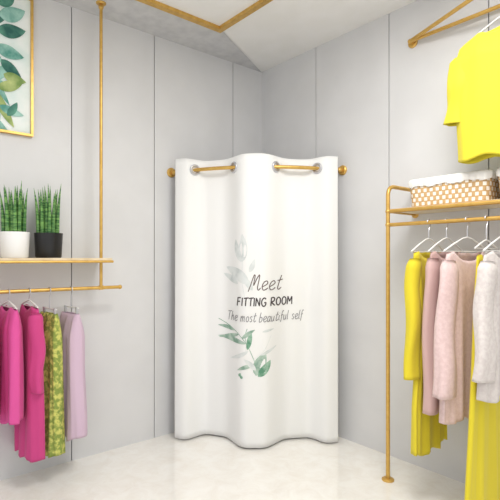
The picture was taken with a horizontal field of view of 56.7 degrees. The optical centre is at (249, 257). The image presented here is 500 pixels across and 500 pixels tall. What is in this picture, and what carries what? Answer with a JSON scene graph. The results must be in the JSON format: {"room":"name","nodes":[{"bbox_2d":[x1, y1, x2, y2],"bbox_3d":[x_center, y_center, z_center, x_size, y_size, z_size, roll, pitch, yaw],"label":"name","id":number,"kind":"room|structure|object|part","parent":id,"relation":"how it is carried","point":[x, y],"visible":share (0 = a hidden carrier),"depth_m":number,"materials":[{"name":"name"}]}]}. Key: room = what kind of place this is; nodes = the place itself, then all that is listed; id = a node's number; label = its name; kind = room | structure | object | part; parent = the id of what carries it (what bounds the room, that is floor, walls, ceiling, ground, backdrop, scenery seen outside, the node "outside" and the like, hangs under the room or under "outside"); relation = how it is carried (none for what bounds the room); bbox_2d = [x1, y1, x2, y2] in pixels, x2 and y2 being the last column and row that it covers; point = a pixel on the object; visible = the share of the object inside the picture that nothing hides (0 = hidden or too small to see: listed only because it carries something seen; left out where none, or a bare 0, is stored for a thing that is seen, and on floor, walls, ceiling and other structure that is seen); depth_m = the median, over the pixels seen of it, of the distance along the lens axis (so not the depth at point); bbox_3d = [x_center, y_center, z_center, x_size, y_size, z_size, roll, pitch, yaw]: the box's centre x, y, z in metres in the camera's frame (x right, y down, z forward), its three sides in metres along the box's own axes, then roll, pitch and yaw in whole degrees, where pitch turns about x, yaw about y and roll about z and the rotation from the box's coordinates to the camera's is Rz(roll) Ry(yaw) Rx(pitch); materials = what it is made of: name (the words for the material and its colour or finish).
{"room":"clothing store","nodes":[
{"label":"clothing store","id":0,"kind":"room"},
{"bbox_2d":[0,0,261,480],"bbox_3d":[-2.189,-0.150,1.999,6.100,2.800,0.100,0,0,-40],"label":"wall","id":1,"kind":"structure","parent":0,"point":[165,101],"depth_m":3.04,"materials":[{"name":"grey paint"}]},
{"bbox_2d":[0,0,33,137],"bbox_3d":[-1.502,-1.104,2.492,0.625,0.802,0.030,0,0,-40],"label":"framed botanical print","id":2,"kind":"object","parent":1,"relation":"attached to","point":[16,16],"visible":1,"depth_m":2.64,"materials":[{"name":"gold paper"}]},
{"bbox_2d":[167,165,346,177],"bbox_3d":[0.035,-0.608,3.179,1.260,0.068,0.206,0,0,4],"label":"curtain rod","id":3,"kind":"object","parent":1,"relation":"attached to","point":[342,170],"visible":0.7,"depth_m":3.13,"materials":[{"name":"gold metal"}]},
{"bbox_2d":[175,153,337,447],"bbox_3d":[0.034,0.276,3.123,1.118,1.924,0.219,0,0,5],"label":"curtain","id":4,"kind":"object","parent":3,"relation":"hanging from","point":[256,242],"visible":1,"depth_m":3.16,"materials":[{"name":"white fabric"}]},
{"bbox_2d":[218,235,275,378],"bbox_3d":[-0.040,0.318,3.094,0.417,0.953,0.123,0,0,16],"label":"print","id":5,"kind":"object","parent":4,"relation":"attached to","point":[246,263],"depth_m":3.05,"materials":[{"name":"white fabric"}]},
{"bbox_2d":[0,432,464,499],"bbox_3d":[-0.257,1.300,-0.296,6.100,0.100,6.100,0,0,-40],"label":"floor","id":6,"kind":"structure","parent":0,"point":[205,466],"depth_m":2.67,"materials":[{"name":"beige tile"}]},
{"bbox_2d":[382,185,499,482],"bbox_3d":[1.311,0.407,2.171,0.324,1.685,1.423,0,0,-40],"label":"clothes rack","id":7,"kind":"object","parent":6,"relation":"on","point":[414,212],"visible":0.88,"depth_m":2.60,"materials":[{"name":"gold metal"}]},
{"bbox_2d":[411,219,442,252],"bbox_3d":[0.934,-0.116,2.419,0.373,0.176,0.009,0,0,-43],"label":"clothes hanger","id":8,"kind":"object","parent":7,"relation":"hanging from","point":[420,243],"visible":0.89,"depth_m":2.41,"materials":[{"name":"white plastic"}]},
{"bbox_2d":[403,251,446,455],"bbox_3d":[0.926,0.483,2.421,0.425,1.034,0.092,0,0,-40],"label":"blouse","id":9,"kind":"object","parent":8,"relation":"hanging from","point":[427,432],"visible":0.48,"depth_m":2.30,"materials":[{"name":"yellow fabric"}]},
{"bbox_2d":[427,218,462,252],"bbox_3d":[1.000,-0.116,2.357,0.363,0.176,0.009,0,0,-40],"label":"clothes hanger","id":10,"kind":"object","parent":7,"relation":"hanging from","point":[456,245],"visible":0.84,"depth_m":2.35,"materials":[{"name":"white plastic"}]},
{"bbox_2d":[422,251,460,414],"bbox_3d":[1.004,0.363,2.362,0.391,0.795,0.081,0,0,-38],"label":"blouse","id":11,"kind":"object","parent":10,"relation":"hanging from","point":[432,268],"visible":0.38,"depth_m":2.24,"materials":[{"name":"pink fabric"}]},
{"bbox_2d":[408,170,499,206],"bbox_3d":[1.090,-0.363,2.452,0.252,0.173,0.452,0,0,-40],"label":"wicker basket","id":12,"kind":"object","parent":7,"relation":"on","point":[479,185],"visible":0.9,"depth_m":2.33,"materials":[{"name":"brown wicker"}]},
{"bbox_2d":[443,216,487,251],"bbox_3d":[1.063,-0.116,2.266,0.383,0.176,0.009,0,0,-33],"label":"clothes hanger","id":13,"kind":"object","parent":7,"relation":"hanging from","point":[454,243],"visible":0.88,"depth_m":2.26,"materials":[{"name":"white plastic"}]},
{"bbox_2d":[432,251,484,424],"bbox_3d":[1.058,0.374,2.264,0.490,0.812,0.102,0,0,-33],"label":"sweater","id":14,"kind":"object","parent":13,"relation":"hanging from","point":[454,309],"visible":0.55,"depth_m":2.17,"materials":[{"name":"pink fabric"}]},
{"bbox_2d":[474,215,497,248],"bbox_3d":[1.117,-0.123,2.187,0.243,0.163,0.009,0,0,-40],"label":"clothes hanger","id":15,"kind":"object","parent":7,"relation":"hanging from","point":[480,243],"visible":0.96,"depth_m":2.19,"materials":[{"name":"white plastic"}]},
{"bbox_2d":[464,254,499,499],"bbox_3d":[1.117,0.592,2.187,0.434,1.217,0.063,0,0,-40],"label":"dress","id":16,"kind":"object","parent":15,"relation":"hanging from","point":[482,478],"visible":0.46,"depth_m":2.11,"materials":[{"name":"yellow fabric"}]},
{"bbox_2d":[482,236,499,250],"bbox_3d":[1.166,-0.116,2.128,0.383,0.176,0.009,0,0,-37],"label":"clothes hanger","id":17,"kind":"object","parent":7,"relation":"hanging from","point":[495,240],"visible":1,"depth_m":2.05,"materials":[{"name":"white plastic"}]},
{"bbox_2d":[472,251,499,402],"bbox_3d":[1.152,0.299,2.119,0.486,0.662,0.089,0,0,-37],"label":"sweater","id":18,"kind":"object","parent":17,"relation":"hanging from","point":[486,301],"visible":1,"depth_m":1.99,"materials":[{"name":"white fabric"}]},
{"bbox_2d":[496,168,499,189],"bbox_3d":[1.386,-0.363,2.100,0.252,0.173,0.452,0,0,-40],"label":"wicker basket","id":19,"kind":"object","parent":7,"relation":"on","point":[498,169],"visible":1,"depth_m":2.19,"materials":[{"name":"brown"}]},
{"bbox_2d":[156,0,416,71],"bbox_3d":[-0.257,-1.600,-0.296,6.100,0.100,6.100,0,0,-40],"label":"ceiling","id":20,"kind":"structure","parent":0,"point":[279,31],"depth_m":3.02,"materials":[{"name":"white paint"}]},
{"bbox_2d":[0,0,121,293],"bbox_3d":[-1.375,-0.678,2.454,1.446,1.744,0.243,0,0,-40],"label":"clothes rack","id":21,"kind":"object","parent":20,"relation":"hanging from","point":[100,3],"visible":1,"depth_m":2.80,"materials":[{"name":"gold metal"}]},
{"bbox_2d":[0,288,17,308],"bbox_3d":[-1.292,0.214,2.479,0.232,0.105,0.009,0,0,44],"label":"clothes hanger","id":22,"kind":"object","parent":21,"relation":"hanging from","point":[12,304],"visible":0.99,"depth_m":2.47,"materials":[{"name":"white plastic"}]},
{"bbox_2d":[0,305,23,424],"bbox_3d":[-1.296,0.564,2.483,0.270,0.612,0.105,0,0,41],"label":"blouse","id":23,"kind":"object","parent":22,"relation":"hanging from","point":[11,331],"visible":1,"depth_m":2.41,"materials":[{"name":"pink fabric"}]},
{"bbox_2d":[0,181,29,257],"bbox_3d":[-1.291,-0.213,2.539,0.154,0.425,0.154,0,0,-12],"label":"potted snake plant","id":24,"kind":"object","parent":21,"relation":"on","point":[14,238],"visible":1,"depth_m":2.50,"materials":[{"name":"green plant"}]},
{"bbox_3d":[-1.291,-0.071,2.539,0.155,0.141,0.155,0,0,-40],"label":"pot","id":25,"kind":"part","parent":24,"relation":"part of","materials":[{"name":"white ceramic"}]},
{"bbox_2d":[20,287,38,307],"bbox_3d":[-1.214,0.214,2.546,0.232,0.105,0.009,0,0,44],"label":"clothes hanger","id":26,"kind":"object","parent":21,"relation":"hanging from","point":[33,303],"visible":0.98,"depth_m":2.54,"materials":[{"name":"white plastic"}]},
{"bbox_2d":[14,304,45,462],"bbox_3d":[-1.201,0.671,2.542,0.296,0.827,0.108,0,0,41],"label":"dress","id":27,"kind":"object","parent":26,"relation":"hanging from","point":[29,435],"visible":0.82,"depth_m":2.46,"materials":[{"name":"pink fabric"}]},
{"bbox_2d":[34,186,62,257],"bbox_3d":[-1.155,-0.215,2.654,0.155,0.428,0.155,0,0,-40],"label":"potted snake plant","id":28,"kind":"object","parent":21,"relation":"on","point":[48,241],"visible":1,"depth_m":2.61,"materials":[{"name":"green plant"}]},
{"bbox_3d":[-1.155,-0.071,2.654,0.155,0.141,0.155,0,0,-40],"label":"pot","id":29,"kind":"part","parent":28,"relation":"part of","materials":[{"name":"black ceramic"}]},
{"bbox_2d":[42,287,56,313],"bbox_3d":[-1.132,0.241,2.615,0.180,0.158,0.018,0,0,44],"label":"clothes hanger","id":30,"kind":"object","parent":21,"relation":"hanging from","point":[43,307],"visible":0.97,"depth_m":2.61,"materials":[{"name":"grey metal"}]},
{"bbox_2d":[40,311,64,457],"bbox_3d":[-1.132,0.702,2.620,0.124,0.786,0.274,0,0,-40],"label":"skirt","id":31,"kind":"object","parent":30,"relation":"hanging from","point":[53,364],"visible":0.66,"depth_m":2.54,"materials":[{"name":"fabric"}]},
{"bbox_2d":[64,286,78,313],"bbox_3d":[-1.040,0.241,2.692,0.180,0.158,0.018,0,0,44],"label":"clothes hanger","id":32,"kind":"object","parent":21,"relation":"hanging from","point":[65,306],"visible":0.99,"depth_m":2.69,"materials":[{"name":"grey metal"}]},
{"bbox_2d":[60,311,87,440],"bbox_3d":[-1.044,0.674,2.702,0.284,0.710,0.142,0,0,41],"label":"skirt","id":33,"kind":"object","parent":32,"relation":"hanging from","point":[73,336],"visible":0.8,"depth_m":2.61,"materials":[{"name":"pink fabric"}]},
{"bbox_2d":[53,0,260,71],"bbox_3d":[-2.075,-1.546,1.786,6.000,0.001,0.372,0,0,-40],"label":"trim","id":34,"kind":"structure","parent":20,"relation":"attached to","point":[134,14],"depth_m":3.09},
{"bbox_2d":[136,0,272,32],"bbox_3d":[-0.413,-1.539,-0.723,5.310,0.022,5.648,0,0,-40],"label":"trim","id":35,"kind":"structure","parent":20,"relation":"attached to","point":[259,4],"depth_m":2.91,"materials":[{"name":"gold metal"}]},
{"bbox_2d":[262,0,499,482],"bbox_3d":[2.038,-0.150,1.636,0.100,2.800,6.100,0,0,-40],"label":"wall","id":36,"kind":"structure","parent":0,"point":[364,98],"depth_m":2.99,"materials":[{"name":"grey paint"}]},
{"bbox_2d":[408,0,499,47],"bbox_3d":[1.171,-1.302,2.187,0.518,0.060,1.240,0,0,-40],"label":"rail","id":37,"kind":"object","parent":36,"relation":"attached to","point":[413,41],"visible":1,"depth_m":2.55,"materials":[{"name":"gold metal"}]},
{"bbox_2d":[480,16,499,31],"bbox_3d":[1.178,-1.176,2.127,0.009,0.289,0.404,0,0,-40],"label":"clothes hanger","id":38,"kind":"object","parent":37,"relation":"hanging from","point":[487,26],"visible":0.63,"depth_m":2.18,"materials":[{"name":"white plastic"}]},
{"bbox_2d":[443,26,499,163],"bbox_3d":[1.175,-0.774,2.116,0.123,0.624,0.587,0,0,-40],"label":"t-shirt","id":39,"kind":"object","parent":38,"relation":"hanging from","point":[473,78],"visible":1,"depth_m":2.17,"materials":[{"name":"yellow fabric"}]}
]}

